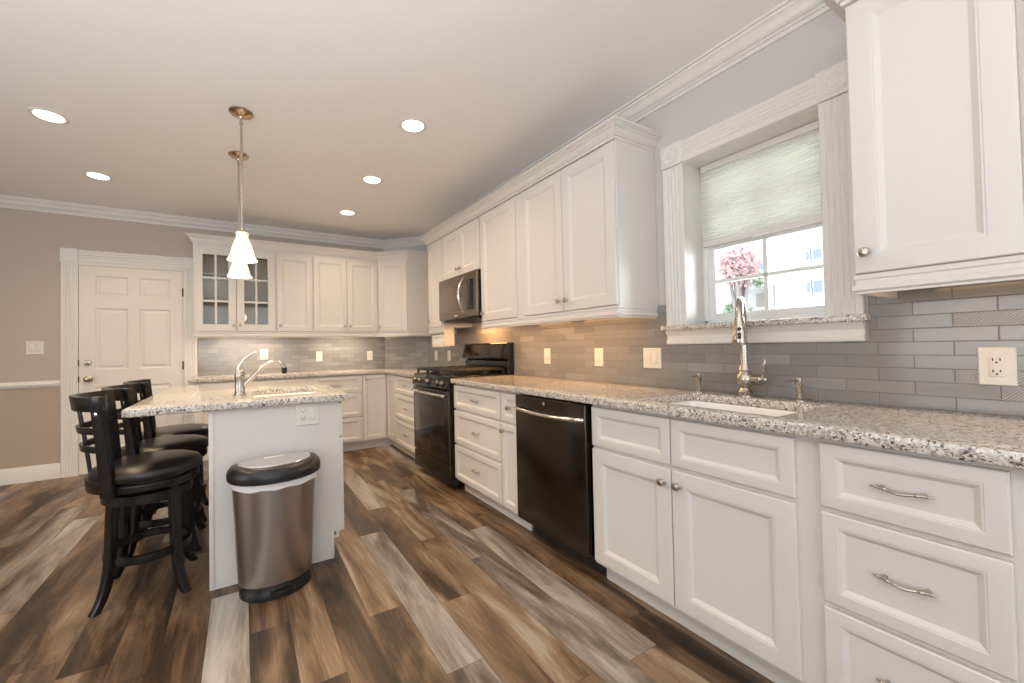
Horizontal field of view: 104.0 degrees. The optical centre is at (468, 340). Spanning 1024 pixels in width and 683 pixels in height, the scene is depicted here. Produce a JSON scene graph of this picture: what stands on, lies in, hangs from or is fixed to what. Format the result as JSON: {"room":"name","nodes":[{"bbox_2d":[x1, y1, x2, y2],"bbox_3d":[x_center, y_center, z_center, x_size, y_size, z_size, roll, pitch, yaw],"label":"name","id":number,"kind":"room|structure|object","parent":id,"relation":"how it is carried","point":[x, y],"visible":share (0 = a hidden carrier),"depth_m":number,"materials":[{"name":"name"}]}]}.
{"room":"kitchen","nodes":[
{"label":"kitchen","id":0,"kind":"room"},
{"bbox_2d":[0,208,384,474],"bbox_3d":[-3.573,-0.004,4.082,6.400,2.615,0.150,-1,-1,-30],"label":"wall","id":1,"kind":"structure","parent":0,"point":[31,242],"depth_m":3.74,"materials":[{"name":"paint"}]},
{"bbox_2d":[0,380,59,389],"bbox_3d":[-5.096,0.423,3.106,2.780,0.060,0.024,-1,-1,-30],"label":"trim","id":2,"kind":"structure","parent":1,"relation":"attached to","point":[36,384],"depth_m":3.69,"materials":[{"name":"white paint"}]},
{"bbox_2d":[0,463,60,485],"bbox_3d":[-3.079,1.143,-0.436,2.780,0.142,8.137,-1,-1,-30],"label":"baseboard","id":3,"kind":"structure","parent":1,"relation":"attached to","point":[9,476],"depth_m":3.67,"materials":[{"name":"white paint"}]},
{"bbox_2d":[26,341,43,354],"bbox_3d":[-4.049,0.072,3.718,0.120,0.125,0.010,-1,-1,-30],"label":"wall switch","id":4,"kind":"object","parent":1,"relation":"attached to","point":[32,347],"visible":1,"depth_m":3.72,"materials":[{"name":"white plastic"}]},
{"bbox_2d":[58,248,196,477],"bbox_3d":[-3.408,0.205,4.034,1.095,2.190,0.087,-1,-1,-30],"label":"door","id":5,"kind":"structure","parent":1,"relation":"in","point":[125,323],"depth_m":4.02,"materials":[{"name":"white paint"}]},
{"bbox_2d":[193,243,276,331],"bbox_3d":[-2.548,-0.547,4.372,0.764,0.928,0.376,-1,-1,-30],"label":"upper cabinet","id":6,"kind":"object","parent":1,"relation":"attached to","point":[221,303],"visible":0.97,"depth_m":4.37,"materials":[{"name":"white paint"}]},
{"bbox_2d":[203,272,267,279],"bbox_3d":[-2.566,-0.694,4.402,0.718,0.018,0.289,-1,-1,-30],"label":"shelf","id":7,"kind":"object","parent":6,"relation":"attached to","point":[204,273],"depth_m":4.35,"materials":[{"name":"beige wood"}]},
{"bbox_2d":[203,301,267,306],"bbox_3d":[-2.561,-0.404,4.397,0.718,0.018,0.289,-1,-1,-30],"label":"shelf","id":8,"kind":"object","parent":6,"relation":"attached to","point":[205,304],"depth_m":4.40,"materials":[{"name":"beige wood"}]},
{"bbox_2d":[260,349,267,359],"bbox_3d":[-2.389,0.166,4.647,0.085,0.122,0.009,-1,-1,-30],"label":"wall outlet","id":9,"kind":"object","parent":1,"relation":"attached to","point":[263,352],"visible":1,"depth_m":4.64,"materials":[{"name":"white plastic"}]},
{"bbox_2d":[198,337,384,374],"bbox_3d":[-2.039,0.139,4.857,2.090,0.471,0.009,-1,-1,-30],"label":"backsplash","id":10,"kind":"structure","parent":1,"relation":"attached to","point":[216,356],"depth_m":4.80,"materials":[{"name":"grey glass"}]},
{"bbox_2d":[276,251,312,331],"bbox_3d":[-2.050,-0.551,4.655,0.383,0.928,0.376,-1,-1,-30],"label":"upper cabinet","id":11,"kind":"object","parent":1,"relation":"attached to","point":[294,278],"visible":0.97,"depth_m":4.52,"materials":[{"name":"white paint"}]},
{"bbox_2d":[316,352,321,360],"bbox_3d":[-1.858,0.201,4.947,0.072,0.122,0.009,-1,-1,-30],"label":"wall outlet","id":12,"kind":"object","parent":1,"relation":"attached to","point":[318,354],"visible":1,"depth_m":4.94,"materials":[{"name":"white plastic"}]},
{"bbox_2d":[312,254,378,331],"bbox_3d":[-1.547,-0.556,4.941,0.772,0.928,0.376,-1,-1,-30],"label":"upper cabinet","id":13,"kind":"object","parent":1,"relation":"attached to","point":[345,289],"visible":0.98,"depth_m":4.79,"materials":[{"name":"white paint"}]},
{"bbox_2d":[367,351,372,359],"bbox_3d":[-1.307,0.202,5.260,0.072,0.122,0.009,-1,-1,-30],"label":"wall outlet","id":14,"kind":"object","parent":1,"relation":"attached to","point":[369,353],"visible":1,"depth_m":5.26,"materials":[{"name":"white plastic"}]},
{"bbox_2d":[385,336,427,366],"bbox_3d":[-0.833,0.123,5.293,0.617,0.471,0.009,-1,-1,15],"label":"backsplash","id":15,"kind":"structure","parent":1,"relation":"attached to","point":[403,351],"depth_m":5.29,"materials":[{"name":"grey tile"}]},
{"bbox_2d":[0,445,773,682],"bbox_3d":[-1.502,1.250,0.456,6.800,0.100,8.537,-1,-1,-30],"label":"floor","id":16,"kind":"structure","parent":0,"point":[425,581],"depth_m":1.78,"materials":[{"name":"brown wood"}]},
{"bbox_2d":[69,389,202,617],"bbox_3d":[-1.636,0.740,1.987,0.512,0.976,0.486,-1,-1,-30],"label":"bar stool","id":17,"kind":"object","parent":16,"relation":"on","point":[121,483],"visible":1,"depth_m":1.88,"materials":[{"name":"black wood"}]},
{"bbox_2d":[87,449,202,484],"bbox_3d":[-1.620,0.627,2.018,0.452,0.070,0.452,-1,-1,-30],"label":"seat cushion","id":18,"kind":"object","parent":17,"relation":"on","point":[153,467],"depth_m":1.90,"materials":[{"name":"black leather"}]},
{"bbox_2d":[101,383,208,556],"bbox_3d":[-1.858,0.752,2.390,0.512,0.976,0.486,-1,-1,-30],"label":"bar stool","id":19,"kind":"object","parent":16,"relation":"on","point":[126,394],"visible":0.46,"depth_m":2.34,"materials":[{"name":"black wood"}]},
{"bbox_2d":[121,434,208,456],"bbox_3d":[-1.842,0.638,2.421,0.452,0.070,0.452,-1,-1,-30],"label":"seat cushion","id":20,"kind":"object","parent":19,"relation":"on","point":[194,442],"depth_m":2.36,"materials":[{"name":"black leather"}]},
{"bbox_2d":[123,379,208,528],"bbox_3d":[-2.085,0.763,2.790,0.512,0.976,0.486,-1,-1,-30],"label":"bar stool","id":21,"kind":"object","parent":16,"relation":"on","point":[143,386],"visible":0.3,"depth_m":2.75,"materials":[{"name":"black wood"}]},
{"bbox_2d":[142,423,207,439],"bbox_3d":[-2.069,0.650,2.821,0.452,0.070,0.452,-1,-1,-30],"label":"seat cushion","id":22,"kind":"object","parent":21,"relation":"on","point":[191,428],"depth_m":2.75,"materials":[{"name":"black leather"}]},
{"bbox_2d":[194,381,234,470],"bbox_3d":[-2.552,0.848,4.169,0.490,0.876,0.656,-1,-1,-30],"label":"base cabinet","id":23,"kind":"object","parent":16,"relation":"on","point":[199,417],"visible":0.02,"depth_m":3.84,"materials":[{"name":"white paint"}]},
{"bbox_2d":[226,452,319,602],"bbox_3d":[-0.938,0.900,1.953,0.424,0.632,0.290,0,-1,-37],"label":"trash can","id":24,"kind":"object","parent":16,"relation":"on","point":[273,497],"visible":1,"depth_m":1.86,"materials":[{"name":"silver metal"}]},
{"bbox_2d":[208,401,343,590],"bbox_3d":[-1.315,0.798,2.679,0.644,0.876,1.324,-1,-1,-30],"label":"kitchen island","id":25,"kind":"object","parent":16,"relation":"on","point":[235,436],"visible":0.63,"depth_m":2.08,"materials":[{"name":"white paint"}]},
{"bbox_2d":[121,379,347,417],"bbox_3d":[-1.456,0.342,2.618,0.990,0.037,1.395,-1,-1,-30],"label":"island countertop","id":26,"kind":"structure","parent":25,"relation":"on","point":[209,397],"depth_m":2.18,"materials":[{"name":"beige stone"}]},
{"bbox_2d":[233,351,286,395],"bbox_3d":[-1.221,0.189,2.338,0.282,0.249,0.068,-1,-1,-30],"label":"island faucet","id":27,"kind":"object","parent":26,"relation":"on","point":[241,383],"visible":1,"depth_m":2.29,"materials":[{"name":"silver metal"}]},
{"bbox_2d":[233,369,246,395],"bbox_3d":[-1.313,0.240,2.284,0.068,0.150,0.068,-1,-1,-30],"label":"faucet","id":28,"kind":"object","parent":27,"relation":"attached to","point":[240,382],"depth_m":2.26,"materials":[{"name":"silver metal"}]},
{"bbox_2d":[253,392,314,396],"bbox_3d":[-1.125,0.443,2.463,0.410,0.184,0.515,-1,-1,-30],"label":"island sink","id":29,"kind":"object","parent":26,"relation":"in","point":[298,392],"visible":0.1,"depth_m":2.67,"materials":[{"name":"white ceramic"}]},
{"bbox_2d":[296,402,318,425],"bbox_3d":[-0.879,0.403,2.175,0.118,0.118,0.010,-1,-1,-30],"label":"wall outlet","id":30,"kind":"object","parent":25,"relation":"attached to","point":[308,413],"visible":1,"depth_m":2.17,"materials":[{"name":"white plastic"}]},
{"bbox_2d":[300,408,306,420],"bbox_3d":[-0.899,0.404,2.162,0.033,0.066,0.004,-1,-1,-30],"label":"receptacle","id":31,"kind":"object","parent":30,"relation":"attached to","point":[303,411],"depth_m":2.16,"materials":[{"name":"white plastic"}]},
{"bbox_2d":[252,377,306,381],"bbox_3d":[-2.113,0.844,4.419,0.520,0.876,0.656,-1,-1,-30],"label":"base cabinet","id":32,"kind":"object","parent":16,"relation":"on","point":[299,378],"visible":0.02,"depth_m":4.18,"materials":[{"name":"white paint"}]},
{"bbox_2d":[307,374,362,451],"bbox_3d":[-1.628,0.840,4.699,0.600,0.876,0.646,-1,-1,-30],"label":"base cabinet","id":33,"kind":"object","parent":16,"relation":"on","point":[352,435],"visible":0.32,"depth_m":4.53,"materials":[{"name":"white paint"}]},
{"bbox_2d":[361,373,386,448],"bbox_3d":[-1.243,0.836,4.912,0.281,0.876,0.656,-1,-1,-30],"label":"base cabinet","id":34,"kind":"object","parent":16,"relation":"on","point":[373,385],"visible":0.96,"depth_m":4.67,"materials":[{"name":"white paint"}]},
{"bbox_2d":[385,373,393,445],"bbox_3d":[-0.860,0.833,5.158,0.625,0.876,0.606,-1,-1,-30],"label":"base cabinet","id":35,"kind":"object","parent":16,"relation":"on","point":[388,441],"visible":0.16,"depth_m":4.80,"materials":[{"name":"white paint"}]},
{"bbox_2d":[386,374,402,450],"bbox_3d":[-0.633,0.822,4.757,0.626,0.876,0.317,-1,-1,-30],"label":"base cabinet","id":36,"kind":"object","parent":16,"relation":"on","point":[390,378],"visible":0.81,"depth_m":4.61,"materials":[{"name":"white paint"}]},
{"bbox_2d":[395,375,414,458],"bbox_3d":[-0.401,0.810,4.327,0.646,0.876,0.660,-1,-1,-30],"label":"base cabinet","id":37,"kind":"object","parent":16,"relation":"on","point":[404,398],"visible":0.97,"depth_m":4.21,"materials":[{"name":"white paint"}]},
{"bbox_2d":[187,367,431,382],"bbox_3d":[-1.471,0.371,4.260,2.555,0.037,1.577,-1,-1,-30],"label":"countertop","id":38,"kind":"structure","parent":37,"relation":"on","point":[402,371],"depth_m":4.34,"materials":[{"name":"beige stone"}]},
{"bbox_2d":[410,342,513,488],"bbox_3d":[-0.088,0.630,3.689,0.713,1.200,0.757,-1,-1,-30],"label":"gas range","id":39,"kind":"object","parent":16,"relation":"on","point":[434,428],"visible":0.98,"depth_m":3.52,"materials":[{"name":"black metal"}]},
{"bbox_2d":[419,371,513,378],"bbox_3d":[-0.063,0.315,3.712,0.643,0.020,0.753,-1,-1,-30],"label":"cooktop","id":40,"kind":"object","parent":39,"relation":"in","point":[434,374],"depth_m":3.52,"materials":[{"name":"black metal"}]},
{"bbox_2d":[454,384,512,519],"bbox_3d":[0.310,0.774,3.075,0.646,0.876,0.672,-1,-1,-30],"label":"base cabinet","id":41,"kind":"object","parent":16,"relation":"on","point":[477,414],"visible":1,"depth_m":2.89,"materials":[{"name":"white paint"}]},
{"bbox_2d":[499,391,533,530],"bbox_3d":[0.518,0.763,2.698,0.656,0.876,0.190,-1,-1,-30],"label":"base cabinet","id":42,"kind":"object","parent":16,"relation":"on","point":[508,412],"visible":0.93,"depth_m":2.56,"materials":[{"name":"white paint"}]},
{"bbox_2d":[514,394,606,576],"bbox_3d":[0.696,0.756,2.346,0.683,0.872,0.586,-1,-1,-30],"label":"dishwasher","id":43,"kind":"object","parent":16,"relation":"on","point":[554,445],"visible":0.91,"depth_m":2.14,"materials":[{"name":"black metal"}]},
{"bbox_2d":[591,405,806,682],"bbox_3d":[1.067,0.736,1.731,0.656,0.876,0.836,-1,-1,-30],"label":"base cabinet","id":44,"kind":"object","parent":16,"relation":"on","point":[699,521],"visible":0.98,"depth_m":1.47,"materials":[{"name":"white paint"}]},
{"bbox_2d":[798,436,1023,682],"bbox_3d":[1.380,0.720,1.189,0.646,0.876,0.416,-1,-1,-30],"label":"base cabinet","id":45,"kind":"object","parent":16,"relation":"on","point":[913,563],"visible":1,"depth_m":1.02,"materials":[{"name":"white paint"}]},
{"bbox_3d":[1.590,0.710,0.840,0.626,0.876,0.400,-1,-1,-30],"label":"base cabinet","id":46,"kind":"object","parent":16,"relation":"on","visible":0},
{"bbox_2d":[451,375,1023,469],"bbox_3d":[0.899,0.286,2.019,0.646,0.037,3.117,-1,-1,-30],"label":"countertop","id":47,"kind":"structure","parent":46,"relation":"on","point":[997,440],"depth_m":1.30,"materials":[{"name":"beige stone"}]},
{"bbox_2d":[691,373,703,392],"bbox_3d":[1.143,0.215,2.007,0.099,0.095,0.047,-1,-1,-30],"label":"soap dispenser","id":48,"kind":"object","parent":47,"relation":"on","point":[698,375],"visible":1,"depth_m":2.01,"materials":[{"name":"silver metal"}]},
{"bbox_2d":[670,400,796,416],"bbox_3d":[1.070,0.407,1.657,0.437,0.224,0.575,-1,-1,-30],"label":"sink","id":49,"kind":"object","parent":47,"relation":"in","point":[746,409],"visible":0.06,"depth_m":1.80,"materials":[{"name":"white ceramic"}]},
{"bbox_2d":[732,297,767,396],"bbox_3d":[1.217,0.032,1.779,0.225,0.452,0.126,-1,-1,-30],"label":"faucet","id":50,"kind":"object","parent":47,"relation":"on","point":[745,379],"visible":1,"depth_m":1.80,"materials":[{"name":"silver metal"}]},
{"bbox_2d":[784,377,806,401],"bbox_3d":[1.350,0.203,1.644,0.097,0.098,0.047,-1,-1,-30],"label":"soap dispenser","id":51,"kind":"object","parent":47,"relation":"on","point":[798,381],"visible":1,"depth_m":1.65,"materials":[{"name":"silver metal"}]},
{"bbox_2d":[0,0,784,239],"bbox_3d":[-1.554,-1.474,0.504,6.800,0.120,8.537,-1,-1,-30],"label":"ceiling","id":52,"kind":"structure","parent":0,"point":[146,90],"depth_m":2.24,"materials":[{"name":"white paint"}]},
{"bbox_2d":[27,107,69,124],"bbox_3d":[-2.547,-1.358,2.417,0.178,0.006,0.178,-1,-1,-30],"label":"recessed light","id":53,"kind":"object","parent":52,"relation":"in","point":[46,115],"visible":1,"depth_m":2.41,"materials":[{"name":"white"}]},
{"bbox_2d":[83,171,112,180],"bbox_3d":[-3.016,-1.335,3.244,0.178,0.006,0.178,-1,-1,-30],"label":"recessed light","id":54,"kind":"object","parent":52,"relation":"in","point":[95,175],"visible":1,"depth_m":3.24,"materials":[{"name":"white"}]},
{"bbox_2d":[227,151,251,278],"bbox_3d":[-1.693,-0.917,2.936,0.164,0.902,0.164,-1,-1,-30],"label":"pendant light","id":55,"kind":"object","parent":52,"relation":"hanging from","point":[237,270],"visible":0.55,"depth_m":2.92,"materials":[{"name":"white glass"}]},
{"bbox_2d":[227,106,257,262],"bbox_3d":[-1.375,-0.932,2.412,0.164,0.902,0.164,-1,-1,-30],"label":"pendant light","id":56,"kind":"object","parent":52,"relation":"hanging from","point":[241,251],"visible":1,"depth_m":2.39,"materials":[{"name":"white glass"}]},
{"bbox_2d":[339,210,355,215],"bbox_3d":[-1.287,-1.350,4.222,0.178,0.006,0.178,-1,-1,-30],"label":"recessed light","id":57,"kind":"object","parent":52,"relation":"in","point":[343,212],"visible":1,"depth_m":4.21,"materials":[{"name":"white"}]},
{"bbox_2d":[361,175,382,183],"bbox_3d":[-0.829,-1.373,3.416,0.178,0.006,0.178,-1,-1,-30],"label":"recessed light","id":58,"kind":"object","parent":52,"relation":"in","point":[370,179],"visible":1,"depth_m":3.40,"materials":[{"name":"white"}]},
{"bbox_2d":[399,118,426,132],"bbox_3d":[-0.365,-1.396,2.598,0.178,0.006,0.178,-1,-1,-30],"label":"recessed light","id":59,"kind":"object","parent":52,"relation":"in","point":[410,125],"visible":1,"depth_m":2.59,"materials":[{"name":"white paint"}]},
{"bbox_2d":[384,245,425,251],"bbox_3d":[-0.835,-0.034,5.300,0.436,2.615,0.436,-1,-1,-30],"label":"wall","id":60,"kind":"structure","parent":0,"point":[422,247],"depth_m":5.29,"materials":[{"name":"grey paint"}]},
{"bbox_2d":[377,258,428,331],"bbox_3d":[-0.911,-0.567,5.104,0.862,0.925,0.404,-1,-1,16],"label":"upper cabinet","id":61,"kind":"object","parent":60,"relation":"attached to","point":[403,299],"visible":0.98,"depth_m":4.96,"materials":[{"name":"white paint"}]},
{"bbox_2d":[185,232,427,259],"bbox_3d":[-1.732,-1.047,4.667,2.663,0.083,0.410,-1,-1,-23],"label":"trim","id":62,"kind":"structure","parent":61,"relation":"attached to","point":[192,238],"depth_m":4.58,"materials":[{"name":"white paint"}]},
{"bbox_2d":[193,331,431,338],"bbox_3d":[-1.705,-0.066,4.678,2.592,0.062,0.337,-1,-1,-23],"label":"trim","id":63,"kind":"structure","parent":61,"relation":"attached to","point":[197,335],"depth_m":4.56,"materials":[{"name":"white paint"}]},
{"bbox_2d":[0,0,830,248],"bbox_3d":[-1.552,-1.366,0.502,6.400,0.096,8.137,-1,-1,-30],"label":"trim","id":64,"kind":"structure","parent":60,"relation":"attached to","point":[788,16],"depth_m":2.36,"materials":[{"name":"white paint"}]},
{"bbox_2d":[426,10,1014,416],"bbox_3d":[1.341,-0.133,2.109,0.200,2.615,8.137,-1,-1,-30],"label":"wall","id":65,"kind":"structure","parent":0,"point":[818,45],"depth_m":1.91,"materials":[{"name":"grey paint"}]},
{"bbox_2d":[428,327,456,333],"bbox_3d":[-0.208,-0.102,4.275,0.336,0.062,0.364,-1,-1,-30],"label":"trim","id":66,"kind":"structure","parent":65,"relation":"attached to","point":[438,330],"depth_m":4.20,"materials":[{"name":"white paint"}]},
{"bbox_2d":[447,350,450,360],"bbox_3d":[-0.235,0.180,4.658,0.010,0.122,0.072,-1,-1,-30],"label":"wall switch","id":67,"kind":"object","parent":65,"relation":"attached to","point":[448,351],"visible":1,"depth_m":4.64,"materials":[{"name":"white plastic"}]},
{"bbox_2d":[427,238,471,328],"bbox_3d":[-0.226,-0.593,4.271,0.376,0.928,0.350,-1,-1,-30],"label":"upper cabinet","id":68,"kind":"object","parent":65,"relation":"attached to","point":[435,250],"visible":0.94,"depth_m":4.19,"materials":[{"name":"white paint"}]},
{"bbox_2d":[432,327,454,346],"bbox_3d":[-0.277,-0.030,4.223,0.121,0.204,0.310,-1,-1,-30],"label":"paper towel holder","id":69,"kind":"object","parent":68,"relation":"attached to","point":[446,339],"visible":0.94,"depth_m":4.10,"materials":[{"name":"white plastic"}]},
{"bbox_2d":[442,217,480,280],"bbox_3d":[0.041,-0.836,3.797,0.376,0.470,0.750,-1,-1,-30],"label":"upper cabinet","id":70,"kind":"object","parent":65,"relation":"attached to","point":[461,247],"visible":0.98,"depth_m":3.66,"materials":[{"name":"white paint"}]},
{"bbox_2d":[439,269,482,322],"bbox_3d":[0.015,-0.390,3.769,0.455,0.415,0.744,-1,-1,-30],"label":"microwave oven","id":71,"kind":"object","parent":70,"relation":"attached to","point":[460,301],"visible":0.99,"depth_m":3.59,"materials":[{"name":"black metal"}]},
{"bbox_2d":[480,194,521,321],"bbox_3d":[0.366,-0.623,3.228,0.376,0.928,0.550,-1,-1,-30],"label":"upper cabinet","id":72,"kind":"object","parent":65,"relation":"attached to","point":[500,231],"visible":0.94,"depth_m":3.12,"materials":[{"name":"white paint"}]},
{"bbox_2d":[544,348,550,363],"bbox_3d":[0.619,0.125,3.154,0.010,0.122,0.072,-1,-1,-30],"label":"wall switch","id":73,"kind":"object","parent":65,"relation":"attached to","point":[547,351],"visible":1,"depth_m":3.15,"materials":[{"name":"white plastic"}]},
{"bbox_2d":[520,139,657,316],"bbox_3d":[0.716,-0.640,2.611,0.376,0.928,0.867,-1,-1,-30],"label":"upper cabinet","id":74,"kind":"object","parent":65,"relation":"attached to","point":[588,229],"visible":0.99,"depth_m":2.31,"materials":[{"name":"white paint"}]},
{"bbox_2d":[420,115,662,245],"bbox_3d":[0.291,-1.109,3.333,0.404,0.083,2.635,-1,-1,-30],"label":"trim","id":75,"kind":"structure","parent":74,"relation":"attached to","point":[615,127],"depth_m":2.49,"materials":[{"name":"white paint"}]},
{"bbox_2d":[481,305,657,328],"bbox_3d":[0.603,-0.143,2.847,0.336,0.062,1.421,-1,-1,-30],"label":"trim","id":76,"kind":"structure","parent":74,"relation":"attached to","point":[617,310],"depth_m":2.40,"materials":[{"name":"white paint"}]},
{"bbox_2d":[594,348,602,365],"bbox_3d":[0.877,0.115,2.698,0.010,0.120,0.072,-1,-1,-30],"label":"wall switch","id":77,"kind":"object","parent":65,"relation":"attached to","point":[598,351],"visible":1,"depth_m":2.69,"materials":[{"name":"white plastic"}]},
{"bbox_2d":[643,348,661,368],"bbox_3d":[1.077,0.105,2.346,0.010,0.120,0.118,-1,-1,-30],"label":"wall switch","id":78,"kind":"object","parent":65,"relation":"attached to","point":[652,357],"visible":1,"depth_m":2.34,"materials":[{"name":"white plastic"}]},
{"bbox_2d":[427,279,1023,416],"bbox_3d":[0.795,0.049,2.863,0.009,0.471,5.397,-1,-1,-30],"label":"backsplash","id":79,"kind":"structure","parent":65,"relation":"attached to","point":[920,351],"depth_m":1.58,"materials":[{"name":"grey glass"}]},
{"bbox_2d":[660,59,870,343],"bbox_3d":[1.401,-0.544,1.953,0.280,1.114,0.855,-1,-1,-30],"label":"window","id":80,"kind":"structure","parent":65,"relation":"in","point":[693,316],"depth_m":1.87,"materials":[{"name":"white paint"}]},
{"bbox_2d":[700,120,821,247],"bbox_3d":[1.450,-0.748,1.986,0.038,0.456,0.573,-1,-1,-30],"label":"pleated shade","id":81,"kind":"object","parent":80,"relation":"attached to","point":[773,185],"visible":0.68,"depth_m":1.96,"materials":[{"name":"white fabric"}]},
{"bbox_2d":[845,0,1023,275],"bbox_3d":[1.570,-0.684,1.107,0.376,0.928,0.690,-1,-1,-30],"label":"upper cabinet","id":82,"kind":"object","parent":65,"relation":"attached to","point":[936,87],"visible":0.99,"depth_m":1.17,"materials":[{"name":"white paint"}]},
{"bbox_2d":[822,0,858,21],"bbox_3d":[1.552,-1.173,1.110,0.404,0.083,0.808,-1,-1,-30],"label":"trim","id":83,"kind":"structure","parent":82,"relation":"attached to","point":[838,7],"depth_m":1.39,"materials":[{"name":"white paint"}]},
{"bbox_2d":[852,255,1023,298],"bbox_3d":[1.589,-0.193,1.108,0.336,0.062,0.690,-1,-1,-30],"label":"trim","id":84,"kind":"structure","parent":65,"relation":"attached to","point":[883,284],"depth_m":1.16,"materials":[{"name":"white paint"}]},
{"bbox_2d":[977,347,1017,385],"bbox_3d":[1.687,0.084,1.273,0.009,0.122,0.076,-1,-1,-30],"label":"wall outlet","id":85,"kind":"object","parent":65,"relation":"attached to","point":[996,365],"visible":1,"depth_m":1.27,"materials":[{"name":"white plastic"}]},
{"bbox_2d":[988,356,1005,376],"bbox_3d":[1.685,0.084,1.272,0.004,0.066,0.033,-1,-1,-30],"label":"receptacle","id":86,"kind":"object","parent":85,"relation":"attached to","point":[996,364],"depth_m":1.27,"materials":[{"name":"white plastic"}]},
{"label":"outside","id":87,"kind":"structure","parent":0,"visible":0},
{"bbox_3d":[14.466,2.339,19.643,39.700,0.200,60.000,-1,-1,-30],"label":"ground","id":88,"kind":"structure","parent":87,"visible":0},
{"bbox_2d":[719,301,754,312],"bbox_3d":[6.664,-0.687,9.918,0.745,0.712,0.787,-2,-1,36],"label":"shrub","id":89,"kind":"object","parent":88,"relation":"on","point":[728,309],"visible":0.16,"depth_m":9.91,"materials":[{"name":"green plant"}]},
{"bbox_2d":[717,243,762,311],"bbox_3d":[6.318,-0.073,9.286,0.973,4.569,0.969,-1,-1,-30],"label":"blossom tree","id":90,"kind":"object","parent":88,"relation":"on","point":[733,264],"visible":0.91,"depth_m":9.18,"materials":[{"name":"plant"}]},
{"bbox_2d":[717,228,824,313],"bbox_3d":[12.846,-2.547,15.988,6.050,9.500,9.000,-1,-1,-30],"label":"window pane","id":91,"kind":"structure","parent":88,"relation":"on","point":[802,249],"depth_m":13.48,"materials":[{"name":"white"}]},
{"bbox_2d":[751,270,769,287],"bbox_3d":[10.512,-2.228,14.409,0.491,0.705,0.726,-1,-1,-30],"label":"greenery","id":92,"kind":"object","parent":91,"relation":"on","point":[758,283],"visible":0.49,"depth_m":14.36,"materials":[{"name":"green plant"}]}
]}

